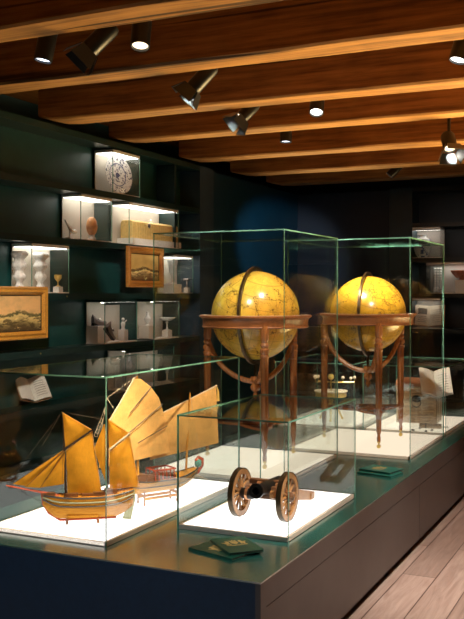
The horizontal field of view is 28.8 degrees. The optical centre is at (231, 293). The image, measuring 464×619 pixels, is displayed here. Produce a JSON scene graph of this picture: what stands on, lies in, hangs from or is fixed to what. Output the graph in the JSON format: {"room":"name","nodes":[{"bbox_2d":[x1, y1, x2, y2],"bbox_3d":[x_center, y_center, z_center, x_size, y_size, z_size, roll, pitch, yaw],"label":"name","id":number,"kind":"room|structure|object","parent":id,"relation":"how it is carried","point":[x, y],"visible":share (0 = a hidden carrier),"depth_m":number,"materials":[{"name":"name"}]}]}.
{"room":"museum","nodes":[
{"label":"museum","id":0,"kind":"room"},
{"bbox_2d":[4,90,229,162],"bbox_3d":[0.805,-1.540,4.044,10.000,0.120,16.000,0,0,25],"label":"ceiling","id":1,"kind":"structure","parent":0,"point":[31,96],"depth_m":6.85,"materials":[{"name":"brown wood"}]},
{"bbox_2d":[34,34,57,63],"bbox_3d":[-0.900,-1.299,4.382,0.111,0.361,0.107,0,0,25],"label":"track spotlight","id":2,"kind":"object","parent":1,"relation":"hanging from","point":[45,46],"visible":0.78,"depth_m":4.35,"materials":[{"name":"black metal"}]},
{"bbox_2d":[63,26,118,75],"bbox_3d":[-0.665,-1.251,4.246,0.255,0.459,0.159,0,0,-25],"label":"track spotlight","id":3,"kind":"object","parent":1,"relation":"hanging from","point":[84,55],"visible":0.86,"depth_m":4.20,"materials":[{"name":"black metal"}]},
{"bbox_2d":[130,21,151,51],"bbox_3d":[-0.415,-1.296,4.144,0.090,0.368,0.139,0,0,7],"label":"track spotlight","id":4,"kind":"object","parent":1,"relation":"hanging from","point":[140,32],"visible":0.72,"depth_m":4.10,"materials":[{"name":"black metal"}]},
{"bbox_2d":[0,0,284,42],"bbox_3d":[0.894,-1.337,3.284,7.570,0.285,0.210,0,0,25],"label":"ceiling beam","id":5,"kind":"structure","parent":1,"relation":"attached to","point":[19,19],"depth_m":3.95,"materials":[{"name":"brown wood"}]},
{"bbox_2d":[171,68,217,110],"bbox_3d":[-0.205,-1.251,4.997,0.253,0.458,0.160,0,0,13],"label":"track spotlight","id":6,"kind":"object","parent":1,"relation":"hanging from","point":[189,91],"visible":0.78,"depth_m":4.96,"materials":[{"name":"black metal"}]},
{"bbox_2d":[0,0,463,93],"bbox_3d":[1.270,-1.338,4.079,7.570,0.284,0.210,0,0,25],"label":"ceiling beam","id":7,"kind":"structure","parent":1,"relation":"attached to","point":[285,30],"depth_m":4.54,"materials":[{"name":"brown wood"}]},
{"bbox_2d":[222,106,259,134],"bbox_3d":[0.057,-1.259,5.973,0.242,0.442,0.165,0,0,-34],"label":"track spotlight","id":8,"kind":"object","parent":1,"relation":"hanging from","point":[243,115],"visible":0.77,"depth_m":5.94,"materials":[{"name":"black metal"}]},
{"bbox_2d":[38,41,463,123],"bbox_3d":[1.905,-1.338,4.884,7.110,0.284,0.214,0,0,25],"label":"ceiling beam","id":9,"kind":"structure","parent":1,"relation":"attached to","point":[422,67],"depth_m":5.58,"materials":[{"name":"brown wood"}]},
{"bbox_2d":[280,131,291,142],"bbox_3d":[0.407,-1.311,6.820,0.090,0.339,0.100,0,0,25],"label":"track spotlight","id":10,"kind":"object","parent":1,"relation":"hanging from","point":[285,137],"visible":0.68,"depth_m":6.78,"materials":[{"name":"black metal"}]},
{"bbox_2d":[109,87,463,142],"bbox_3d":[2.286,-1.337,5.690,7.110,0.287,0.208,0,0,25],"label":"ceiling beam","id":11,"kind":"structure","parent":1,"relation":"attached to","point":[444,103],"depth_m":6.44,"materials":[{"name":"brown wood"}]},
{"bbox_2d":[309,100,324,116],"bbox_3d":[0.541,-1.304,5.768,0.094,0.352,0.138,0,0,13],"label":"track spotlight","id":12,"kind":"object","parent":1,"relation":"hanging from","point":[316,108],"visible":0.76,"depth_m":5.73,"materials":[{"name":"black metal"}]},
{"bbox_2d":[179,117,463,161],"bbox_3d":[2.777,-1.337,6.729,7.110,0.285,0.211,0,0,25],"label":"ceiling beam","id":13,"kind":"structure","parent":1,"relation":"attached to","point":[423,133],"depth_m":7.58,"materials":[{"name":"brown wood"}]},
{"bbox_2d":[230,145,463,175],"bbox_3d":[3.238,-1.338,7.704,7.110,0.284,0.209,0,0,25],"label":"ceiling beam","id":14,"kind":"structure","parent":1,"relation":"attached to","point":[424,156],"depth_m":8.65,"materials":[{"name":"brown wood"}]},
{"bbox_2d":[266,164,463,185],"bbox_3d":[3.632,-1.338,8.537,7.110,0.285,0.214,0,0,25],"label":"ceiling beam","id":15,"kind":"structure","parent":1,"relation":"attached to","point":[434,171],"depth_m":9.50,"materials":[{"name":"brown wood"}]},
{"bbox_2d":[386,168,402,177],"bbox_3d":[1.568,-1.296,8.711,0.162,0.367,0.109,0,0,25],"label":"track spotlight","id":16,"kind":"object","parent":1,"relation":"hanging from","point":[392,172],"visible":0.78,"depth_m":8.68,"materials":[{"name":"black metal"}]},
{"bbox_2d":[438,118,463,164],"bbox_3d":[1.512,-1.188,6.261,0.171,0.584,0.216,0,0,-11],"label":"track spotlight","id":17,"kind":"object","parent":1,"relation":"hanging from","point":[448,139],"visible":0.93,"depth_m":6.29,"materials":[{"name":"black metal"}]},
{"bbox_2d":[449,39,463,64],"bbox_3d":[1.117,-1.298,4.399,0.131,0.363,0.093,0,0,-27],"label":"track spotlight","id":18,"kind":"object","parent":1,"relation":"hanging from","point":[456,56],"visible":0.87,"depth_m":4.37,"materials":[{"name":"black metal"}]},
{"bbox_2d":[0,94,297,436],"bbox_3d":[-2.119,0.060,5.426,0.730,3.080,16.000,0,0,25],"label":"wall","id":19,"kind":"structure","parent":0,"point":[241,202],"depth_m":9.28,"materials":[{"name":"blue paint"}]},
{"bbox_2d":[268,177,463,410],"bbox_3d":[4.210,0.060,9.375,8.400,3.080,0.550,0,0,25],"label":"wall","id":20,"kind":"structure","parent":0,"point":[356,210],"depth_m":10.51,"materials":[{"name":"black paint"}]},
{"bbox_2d":[342,495,463,618],"bbox_3d":[0.805,1.650,4.044,10.000,0.100,16.000,0,0,25],"label":"floor","id":21,"kind":"structure","parent":0,"point":[427,582],"depth_m":5.04,"materials":[{"name":"brown wood"}]},
{"bbox_2d":[0,110,213,507],"bbox_3d":[-1.425,0.205,6.389,0.343,2.790,5.135,0,0,25],"label":"shelving unit","id":22,"kind":"object","parent":21,"relation":"on","point":[41,162],"visible":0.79,"depth_m":6.91,"materials":[{"name":"teal paint"}]},
{"bbox_2d":[11,251,27,285],"bbox_3d":[-1.456,-0.152,6.172,0.115,0.278,0.119,0,0,25],"label":"vase","id":23,"kind":"object","parent":22,"relation":"on","point":[19,264],"visible":0.8,"depth_m":6.14,"materials":[{"name":"white ceramic"}]},
{"bbox_2d":[0,286,47,341],"bbox_3d":[-1.400,0.128,6.010,0.030,0.355,0.558,0,0,25],"label":"framed painting","id":24,"kind":"object","parent":22,"relation":"attached to","point":[23,310],"visible":1,"depth_m":6.04,"materials":[{"name":"fabric"}]},
{"bbox_2d":[15,375,51,402],"bbox_3d":[-1.402,0.666,6.338,0.232,0.185,0.185,0,0,-35],"label":"open book","id":25,"kind":"object","parent":22,"relation":"on","point":[35,389],"visible":0.99,"depth_m":6.32,"materials":[{"name":"white paper"}]},
{"bbox_2d":[11,243,68,292],"bbox_3d":[-1.348,-0.176,6.388,0.176,0.342,0.431,0,0,25],"label":"display case","id":26,"kind":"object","parent":22,"relation":"on","point":[29,271],"depth_m":6.39,"materials":[{"name":"white paint"}]},
{"bbox_2d":[32,252,48,286],"bbox_3d":[-1.358,-0.152,6.382,0.121,0.278,0.125,0,0,25],"label":"vase","id":27,"kind":"object","parent":26,"relation":"on","point":[40,265],"visible":0.83,"depth_m":6.35,"materials":[{"name":"white ceramic"}]},
{"bbox_2d":[53,275,62,291],"bbox_3d":[-1.249,-0.075,6.495,0.056,0.125,0.056,0,0,25],"label":"goblet","id":28,"kind":"object","parent":26,"relation":"on","point":[57,278],"visible":0.99,"depth_m":6.48,"materials":[{"name":"metal"}]},
{"bbox_2d":[54,275,61,286],"bbox_3d":[-1.249,-0.096,6.495,0.056,0.085,0.056,0,0,25],"label":"cup","id":29,"kind":"object","parent":28,"relation":"on","point":[57,277],"depth_m":6.48,"materials":[{"name":"metal"}]},
{"bbox_2d":[61,193,111,241],"bbox_3d":[-1.104,-0.571,6.905,0.176,0.342,0.422,0,0,25],"label":"display case","id":30,"kind":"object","parent":22,"relation":"on","point":[76,209],"depth_m":6.89,"materials":[{"name":"clear glass"}]},
{"bbox_2d":[64,219,76,238],"bbox_3d":[-1.204,-0.480,6.740,0.040,0.143,0.139,0,0,25],"label":"cup","id":31,"kind":"object","parent":30,"relation":"on","point":[71,230],"visible":0.98,"depth_m":6.73,"materials":[{"name":"ceramic"}]},
{"bbox_2d":[86,217,97,239],"bbox_3d":[-1.070,-0.499,6.908,0.079,0.182,0.103,0,0,25],"label":"cup","id":32,"kind":"object","parent":30,"relation":"on","point":[91,225],"visible":0.98,"depth_m":6.88,"materials":[{"name":"ceramic"}]},
{"bbox_2d":[86,299,136,343],"bbox_3d":[-0.956,0.216,7.219,0.176,0.342,0.476,0,0,25],"label":"display case","id":33,"kind":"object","parent":22,"relation":"on","point":[107,310],"depth_m":7.22,"materials":[{"name":"clear glass"}]},
{"bbox_2d":[87,326,107,342],"bbox_3d":[-1.051,0.314,7.089,0.100,0.130,0.150,0,0,25],"label":"plinth","id":34,"kind":"object","parent":33,"relation":"on","point":[95,334],"visible":0.81,"depth_m":7.03,"materials":[{"name":"beige stone"}]},
{"bbox_2d":[91,314,106,325],"bbox_3d":[-1.038,0.203,7.088,0.130,0.091,0.056,0,0,-45],"label":"shoe","id":35,"kind":"object","parent":33,"relation":"on","point":[95,321],"visible":0.98,"depth_m":7.05,"materials":[{"name":"grey leather"}]},
{"bbox_2d":[103,321,115,340],"bbox_3d":[-0.954,0.289,7.082,0.114,0.155,0.056,0,0,-45],"label":"shoe","id":36,"kind":"object","parent":33,"relation":"on","point":[109,331],"visible":0.98,"depth_m":7.06,"materials":[{"name":"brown leather"}]},
{"bbox_2d":[118,330,127,340],"bbox_3d":[-0.884,0.334,7.348,0.060,0.090,0.060,0,0,25],"label":"plinth","id":37,"kind":"object","parent":33,"relation":"on","point":[122,334],"visible":1,"depth_m":7.32,"materials":[{"name":"beige stone"}]},
{"bbox_2d":[121,318,126,329],"bbox_3d":[-0.879,0.240,7.349,0.050,0.097,0.039,0,0,-12],"label":"figurine","id":38,"kind":"object","parent":33,"relation":"on","point":[123,319],"visible":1,"depth_m":7.33,"materials":[{"name":"ceramic"}]},
{"bbox_2d":[109,357,120,390],"bbox_3d":[-0.938,0.636,7.258,0.072,0.272,0.132,0,0,25],"label":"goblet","id":39,"kind":"object","parent":22,"relation":"on","point":[113,361],"visible":0.85,"depth_m":7.24,"materials":[{"name":"silver metal"}]},
{"bbox_2d":[94,149,139,196],"bbox_3d":[-0.921,-0.961,7.291,0.176,0.342,0.410,0,0,25],"label":"display case","id":40,"kind":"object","parent":22,"relation":"on","point":[101,157],"depth_m":7.21,"materials":[{"name":"clear glass"}]},
{"bbox_2d":[105,156,131,193],"bbox_3d":[-0.923,-0.958,7.287,0.118,0.318,0.309,0,0,25],"label":"plate","id":41,"kind":"object","parent":40,"relation":"on","point":[122,175],"visible":0.86,"depth_m":7.30,"materials":[{"name":"white ceramic"}]},
{"bbox_2d":[108,344,173,390],"bbox_3d":[-0.758,0.609,7.637,0.176,0.342,0.796,0,0,25],"label":"display case","id":42,"kind":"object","parent":22,"relation":"on","point":[147,377],"depth_m":7.65,"materials":[{"name":"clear glass"}]},
{"bbox_2d":[122,353,133,388],"bbox_3d":[-0.857,0.627,7.411,0.087,0.289,0.107,0,0,25],"label":"crystal","id":43,"kind":"object","parent":42,"relation":"on","point":[129,369],"visible":0.72,"depth_m":7.38},
{"bbox_2d":[148,357,159,383],"bbox_3d":[-0.670,0.657,7.778,0.108,0.230,0.108,0,0,25],"label":"goblet","id":44,"kind":"object","parent":42,"relation":"on","point":[150,359],"visible":0.54,"depth_m":7.75,"materials":[{"name":"ceramic"}]},
{"bbox_2d":[148,357,159,372],"bbox_3d":[-0.670,0.611,7.778,0.108,0.138,0.108,0,0,25],"label":"bowl","id":45,"kind":"object","parent":44,"relation":"on","point":[150,359],"depth_m":7.74,"materials":[{"name":"ceramic"}]},
{"bbox_2d":[161,356,172,381],"bbox_3d":[-0.573,0.657,7.982,0.108,0.230,0.108,0,0,25],"label":"goblet","id":46,"kind":"object","parent":42,"relation":"on","point":[166,360],"visible":0.8,"depth_m":7.95,"materials":[{"name":"ceramic"}]},
{"bbox_2d":[161,356,172,370],"bbox_3d":[-0.573,0.611,7.982,0.108,0.138,0.108,0,0,25],"label":"bowl","id":47,"kind":"object","parent":46,"relation":"on","point":[166,360],"depth_m":7.95,"materials":[{"name":"ceramic"}]},
{"bbox_2d":[126,246,163,287],"bbox_3d":[-0.712,-0.220,7.465,0.030,0.330,0.569,0,0,25],"label":"framed painting","id":48,"kind":"object","parent":22,"relation":"attached to","point":[139,260],"visible":1,"depth_m":7.45,"materials":[{"name":"wood"}]},
{"bbox_2d":[112,202,178,248],"bbox_3d":[-0.730,-0.571,7.696,0.176,0.342,0.826,0,0,25],"label":"display case","id":49,"kind":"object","parent":22,"relation":"on","point":[121,211],"depth_m":7.55,"materials":[{"name":"white paint"}]},
{"bbox_2d":[117,219,180,247],"bbox_3d":[-0.699,-0.524,7.763,0.150,0.232,0.823,0,0,25],"label":"casket","id":50,"kind":"object","parent":49,"relation":"on","point":[141,232],"visible":0.94,"depth_m":7.58,"materials":[{"name":"yellow wood"}]},
{"bbox_2d":[137,299,178,339],"bbox_3d":[-0.641,0.216,7.884,0.176,0.342,0.434,0,0,25],"label":"display case","id":51,"kind":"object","parent":22,"relation":"on","point":[143,305],"depth_m":7.88,"materials":[{"name":"clear glass"}]},
{"bbox_2d":[139,325,155,338],"bbox_3d":[-0.720,0.324,7.718,0.100,0.110,0.130,0,0,25],"label":"plinth","id":52,"kind":"object","parent":51,"relation":"on","point":[145,332],"visible":0.91,"depth_m":7.66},
{"bbox_2d":[144,312,150,325],"bbox_3d":[-0.716,0.209,7.720,0.069,0.118,0.060,0,0,-27],"label":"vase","id":53,"kind":"object","parent":51,"relation":"on","point":[147,319],"visible":1,"depth_m":7.70,"materials":[{"name":"ceramic"}]},
{"bbox_2d":[162,330,171,336],"bbox_3d":[-0.573,0.349,7.982,0.060,0.060,0.080,0,0,25],"label":"plinth","id":54,"kind":"object","parent":51,"relation":"on","point":[165,333],"visible":1,"depth_m":7.95,"materials":[{"name":"beige stone"}]},
{"bbox_2d":[160,317,174,329],"bbox_3d":[-0.573,0.263,7.982,0.145,0.110,0.145,0,0,25],"label":"dish","id":55,"kind":"object","parent":51,"relation":"on","point":[166,319],"visible":1,"depth_m":7.96,"materials":[{"name":"ceramic"}]},
{"bbox_2d":[160,317,174,320],"bbox_3d":[-0.573,0.225,7.982,0.145,0.033,0.145,0,0,25],"label":"bowl","id":56,"kind":"object","parent":55,"relation":"on","point":[162,318],"depth_m":7.94,"materials":[{"name":"ceramic"}]},
{"bbox_2d":[157,255,192,292],"bbox_3d":[-0.512,-0.176,8.157,0.176,0.342,0.362,0,0,25],"label":"display case","id":57,"kind":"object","parent":22,"relation":"on","point":[167,275],"depth_m":8.16,"materials":[{"name":"white paint"}]},
{"bbox_2d":[164,284,180,292],"bbox_3d":[-0.530,-0.051,8.073,0.100,0.075,0.150,0,0,25],"label":"plinth","id":58,"kind":"object","parent":57,"relation":"on","point":[168,288],"visible":0.91,"depth_m":8.02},
{"bbox_2d":[167,260,177,283],"bbox_3d":[-0.530,-0.195,8.073,0.100,0.212,0.100,0,0,25],"label":"goblet","id":59,"kind":"object","parent":57,"relation":"on","point":[170,262],"visible":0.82,"depth_m":8.04,"materials":[{"name":"ceramic"}]},
{"bbox_2d":[167,260,177,273],"bbox_3d":[-0.530,-0.238,8.073,0.100,0.128,0.100,0,0,25],"label":"bowl","id":60,"kind":"object","parent":59,"relation":"on","point":[170,262],"depth_m":8.04,"materials":[{"name":"ceramic"}]},
{"bbox_2d":[184,288,189,292],"bbox_3d":[-0.413,-0.035,8.297,0.044,0.045,0.044,0,0,25],"label":"plinth","id":61,"kind":"object","parent":57,"relation":"on","point":[186,290],"visible":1,"depth_m":8.28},
{"bbox_2d":[182,279,191,287],"bbox_3d":[-0.413,-0.099,8.297,0.106,0.080,0.106,0,0,25],"label":"dish","id":62,"kind":"object","parent":57,"relation":"on","point":[186,280],"visible":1,"depth_m":8.28,"materials":[{"name":"white ceramic"}]},
{"bbox_2d":[0,402,463,618],"bbox_3d":[0.526,1.343,6.232,1.665,0.515,5.482,0,0,25],"label":"display platform","id":63,"kind":"object","parent":21,"relation":"on","point":[325,571],"visible":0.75,"depth_m":3.91,"materials":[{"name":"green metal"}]},
{"bbox_2d":[0,354,239,547],"bbox_3d":[-0.546,0.720,4.624,0.660,0.731,1.365,0,0,25],"label":"glass display case","id":64,"kind":"object","parent":63,"relation":"on","point":[37,522],"visible":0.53,"depth_m":4.25,"materials":[{"name":"white"}]},
{"bbox_2d":[66,514,99,524],"bbox_3d":[-0.697,1.046,4.221,0.155,0.045,0.079,0,0,-11],"label":"stand","id":65,"kind":"object","parent":64,"relation":"on","point":[69,516],"visible":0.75,"depth_m":4.18,"materials":[{"name":"brown wood"}]},
{"bbox_2d":[6,404,138,520],"bbox_3d":[-0.738,0.788,4.212,0.612,0.546,0.137,0,0,-11],"label":"model ship","id":66,"kind":"object","parent":65,"relation":"on","point":[83,495],"visible":0.98,"depth_m":4.21,"materials":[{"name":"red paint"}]},
{"bbox_2d":[137,488,176,505],"bbox_3d":[-0.379,1.028,4.618,0.203,0.070,0.079,0,0,-35],"label":"stand","id":67,"kind":"object","parent":64,"relation":"on","point":[169,495],"visible":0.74,"depth_m":4.61,"materials":[{"name":"brown wood"}]},
{"bbox_2d":[99,376,219,493],"bbox_3d":[-0.359,0.708,4.632,0.730,0.594,0.142,0,0,-35],"label":"model ship","id":68,"kind":"object","parent":64,"relation":"on","point":[152,431],"visible":0.9,"depth_m":4.61,"materials":[{"name":"orange fabric"}]},
{"bbox_2d":[188,541,254,560],"bbox_3d":[-0.032,1.079,3.825,0.246,0.012,0.187,0,0,41],"label":"booklet","id":69,"kind":"object","parent":63,"relation":"on","point":[208,548],"visible":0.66,"depth_m":3.78,"materials":[{"name":"green paper"}]},
{"bbox_2d":[210,536,263,555],"bbox_3d":[0.020,1.068,3.844,0.154,0.012,0.229,0,0,-22],"label":"booklet","id":70,"kind":"object","parent":69,"relation":"on","point":[238,545],"visible":1,"depth_m":3.82,"materials":[{"name":"green paper"}]},
{"bbox_2d":[153,229,337,479],"bbox_3d":[0.111,0.357,5.757,0.860,1.456,0.950,0,0,25],"label":"glass display case","id":71,"kind":"object","parent":63,"relation":"on","point":[221,462],"visible":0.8,"depth_m":5.74,"materials":[{"name":"white"}]},
{"bbox_2d":[199,267,311,468],"bbox_3d":[0.151,0.443,5.830,0.724,1.240,0.724,0,0,-22],"label":"globe","id":72,"kind":"object","parent":71,"relation":"on","point":[246,317],"visible":0.97,"depth_m":5.63,"materials":[{"name":"yellow paper"}]},
{"bbox_2d":[250,376,259,399],"bbox_3d":[0.151,0.606,5.830,0.065,0.153,0.072,0,0,25],"label":"pendant","id":73,"kind":"object","parent":72,"relation":"attached to","point":[255,387],"depth_m":5.81,"materials":[{"name":"brown wood"}]},
{"bbox_2d":[177,394,355,542],"bbox_3d":[0.202,0.821,4.498,0.553,0.528,0.965,0,0,25],"label":"glass display case","id":74,"kind":"object","parent":63,"relation":"on","point":[261,521],"visible":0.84,"depth_m":4.26,"materials":[{"name":"white"}]},
{"bbox_2d":[227,467,314,521],"bbox_3d":[0.228,0.950,4.454,0.306,0.232,0.642,0,0,25],"label":"cannon","id":75,"kind":"object","parent":74,"relation":"on","point":[275,488],"visible":0.96,"depth_m":4.27,"materials":[{"name":"brown wood"}]},
{"bbox_2d":[240,487,253,499],"bbox_3d":[0.075,0.945,4.291,0.060,0.060,0.060,0,0,25],"label":"axle","id":76,"kind":"object","parent":75,"relation":"on","point":[244,492],"depth_m":4.27,"materials":[{"name":"metal"}]},
{"bbox_2d":[275,354,388,428],"bbox_3d":[0.883,0.821,7.812,0.680,0.528,1.020,0,0,25],"label":"glass display case","id":77,"kind":"object","parent":63,"relation":"on","point":[314,421],"visible":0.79,"depth_m":7.67,"materials":[{"name":"white"}]},
{"bbox_2d":[313,374,355,421],"bbox_3d":[0.854,0.867,7.626,0.337,0.391,0.284,0,0,25],"label":"orrery","id":78,"kind":"object","parent":77,"relation":"on","point":[342,393],"visible":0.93,"depth_m":7.61,"materials":[{"name":"metal"}]},
{"bbox_2d":[288,237,443,459],"bbox_3d":[0.991,0.357,6.542,0.860,1.456,1.017,0,0,25],"label":"glass display case","id":79,"kind":"object","parent":63,"relation":"on","point":[406,446],"visible":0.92,"depth_m":6.39,"materials":[{"name":"clear glass"}]},
{"bbox_2d":[320,272,416,447],"bbox_3d":[0.982,0.450,6.571,0.707,1.220,0.696,0,0,25],"label":"globe","id":80,"kind":"object","parent":79,"relation":"on","point":[372,315],"visible":0.97,"depth_m":6.39,"materials":[{"name":"yellow paper"}]},
{"bbox_2d":[363,366,371,386],"bbox_3d":[0.987,0.601,6.568,0.065,0.153,0.072,0,0,25],"label":"pendant","id":81,"kind":"object","parent":80,"relation":"attached to","point":[367,376],"depth_m":6.55,"materials":[{"name":"brown wood"}]},
{"bbox_2d":[357,471,402,477],"bbox_3d":[0.894,1.080,5.464,0.227,0.011,0.162,0,0,37],"label":"booklet","id":82,"kind":"object","parent":63,"relation":"on","point":[358,472],"visible":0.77,"depth_m":5.41,"materials":[{"name":"green paper"}]},
{"bbox_2d":[359,464,403,474],"bbox_3d":[0.909,1.068,5.508,0.212,0.013,0.172,0,0,39],"label":"booklet","id":83,"kind":"object","parent":82,"relation":"on","point":[373,468],"visible":1,"depth_m":5.48,"materials":[{"name":"green paper"}]},
{"bbox_2d":[363,356,463,435],"bbox_3d":[1.550,0.821,7.497,0.656,0.528,1.020,0,0,25],"label":"glass display case","id":84,"kind":"object","parent":63,"relation":"on","point":[389,424],"visible":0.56,"depth_m":7.21,"materials":[{"name":"white"}]},
{"bbox_2d":[396,377,441,423],"bbox_3d":[1.568,0.882,7.575,0.342,0.362,0.295,0,0,21],"label":"wooden chest","id":85,"kind":"object","parent":84,"relation":"on","point":[424,408],"visible":0.73,"depth_m":7.45,"materials":[{"name":"brown wood"}]},
{"bbox_2d":[419,423,441,428],"bbox_3d":[1.569,1.043,7.152,0.170,0.042,0.042,0,0,17],"label":"scroll","id":86,"kind":"object","parent":84,"relation":"on","point":[422,425],"visible":0.99,"depth_m":7.14,"materials":[{"name":"paper"}]},
{"bbox_3d":[1.630,0.943,7.204,0.220,0.240,0.100,0,0,7],"label":"book stand","id":87,"kind":"object","parent":84,"relation":"on","visible":0},
{"bbox_2d":[419,367,452,397],"bbox_3d":[1.634,0.713,7.274,0.248,0.238,0.225,0,0,3],"label":"open book","id":88,"kind":"object","parent":87,"relation":"on","point":[431,382],"visible":0.92,"depth_m":7.25,"materials":[{"name":"white paper"}]},
{"bbox_2d":[390,185,463,409],"bbox_3d":[3.372,0.205,9.655,3.355,2.790,0.340,0,0,25],"label":"shelving unit","id":89,"kind":"object","parent":21,"relation":"on","point":[433,206],"visible":0.63,"depth_m":10.20,"materials":[{"name":"paint"}]},
{"bbox_2d":[412,227,444,257],"bbox_3d":[2.177,-0.571,10.165,0.372,0.342,0.220,0,0,25],"label":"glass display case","id":90,"kind":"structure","parent":89,"relation":"on","point":[435,234],"depth_m":10.21,"materials":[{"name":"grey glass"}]},
{"bbox_2d":[414,235,430,256],"bbox_3d":[2.138,-0.536,10.172,0.200,0.255,0.200,0,0,25],"label":"vase","id":91,"kind":"object","parent":90,"relation":"on","point":[420,251],"visible":0.84,"depth_m":10.10,"materials":[{"name":"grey ceramic"}]},
{"bbox_2d":[412,298,444,328],"bbox_3d":[2.177,0.216,10.165,0.372,0.342,0.220,0,0,25],"label":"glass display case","id":92,"kind":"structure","parent":89,"relation":"on","point":[420,301],"depth_m":10.20,"materials":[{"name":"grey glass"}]},
{"bbox_2d":[414,305,444,326],"bbox_3d":[2.217,0.244,10.133,0.331,0.244,0.137,0,0,19],"label":"open book","id":93,"kind":"object","parent":92,"relation":"on","point":[429,316],"visible":0.96,"depth_m":10.12,"materials":[{"name":"paper"}]},
{"bbox_2d":[426,262,463,293],"bbox_3d":[2.451,-0.176,10.035,0.549,0.342,0.220,0,0,25],"label":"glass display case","id":94,"kind":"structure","parent":89,"relation":"on","point":[449,278],"depth_m":10.14,"materials":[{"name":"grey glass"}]},
{"bbox_2d":[433,267,442,292],"bbox_3d":[2.302,-0.158,10.112,0.100,0.290,0.032,0,0,25],"label":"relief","id":95,"kind":"object","parent":94,"relation":"on","point":[437,271],"visible":1,"depth_m":10.10,"materials":[{"name":"white stone"}]},
{"bbox_2d":[451,270,463,279],"bbox_3d":[2.529,-0.206,9.987,0.226,0.105,0.226,0,0,25],"label":"bowl","id":96,"kind":"object","parent":94,"relation":"on","point":[459,274],"visible":1,"depth_m":9.92,"materials":[{"name":"paint"}]},
{"bbox_2d":[455,280,463,292],"bbox_3d":[2.534,-0.083,9.985,0.120,0.140,0.120,0,0,25],"label":"plinth","id":97,"kind":"object","parent":94,"relation":"on","point":[459,284],"visible":1,"depth_m":9.94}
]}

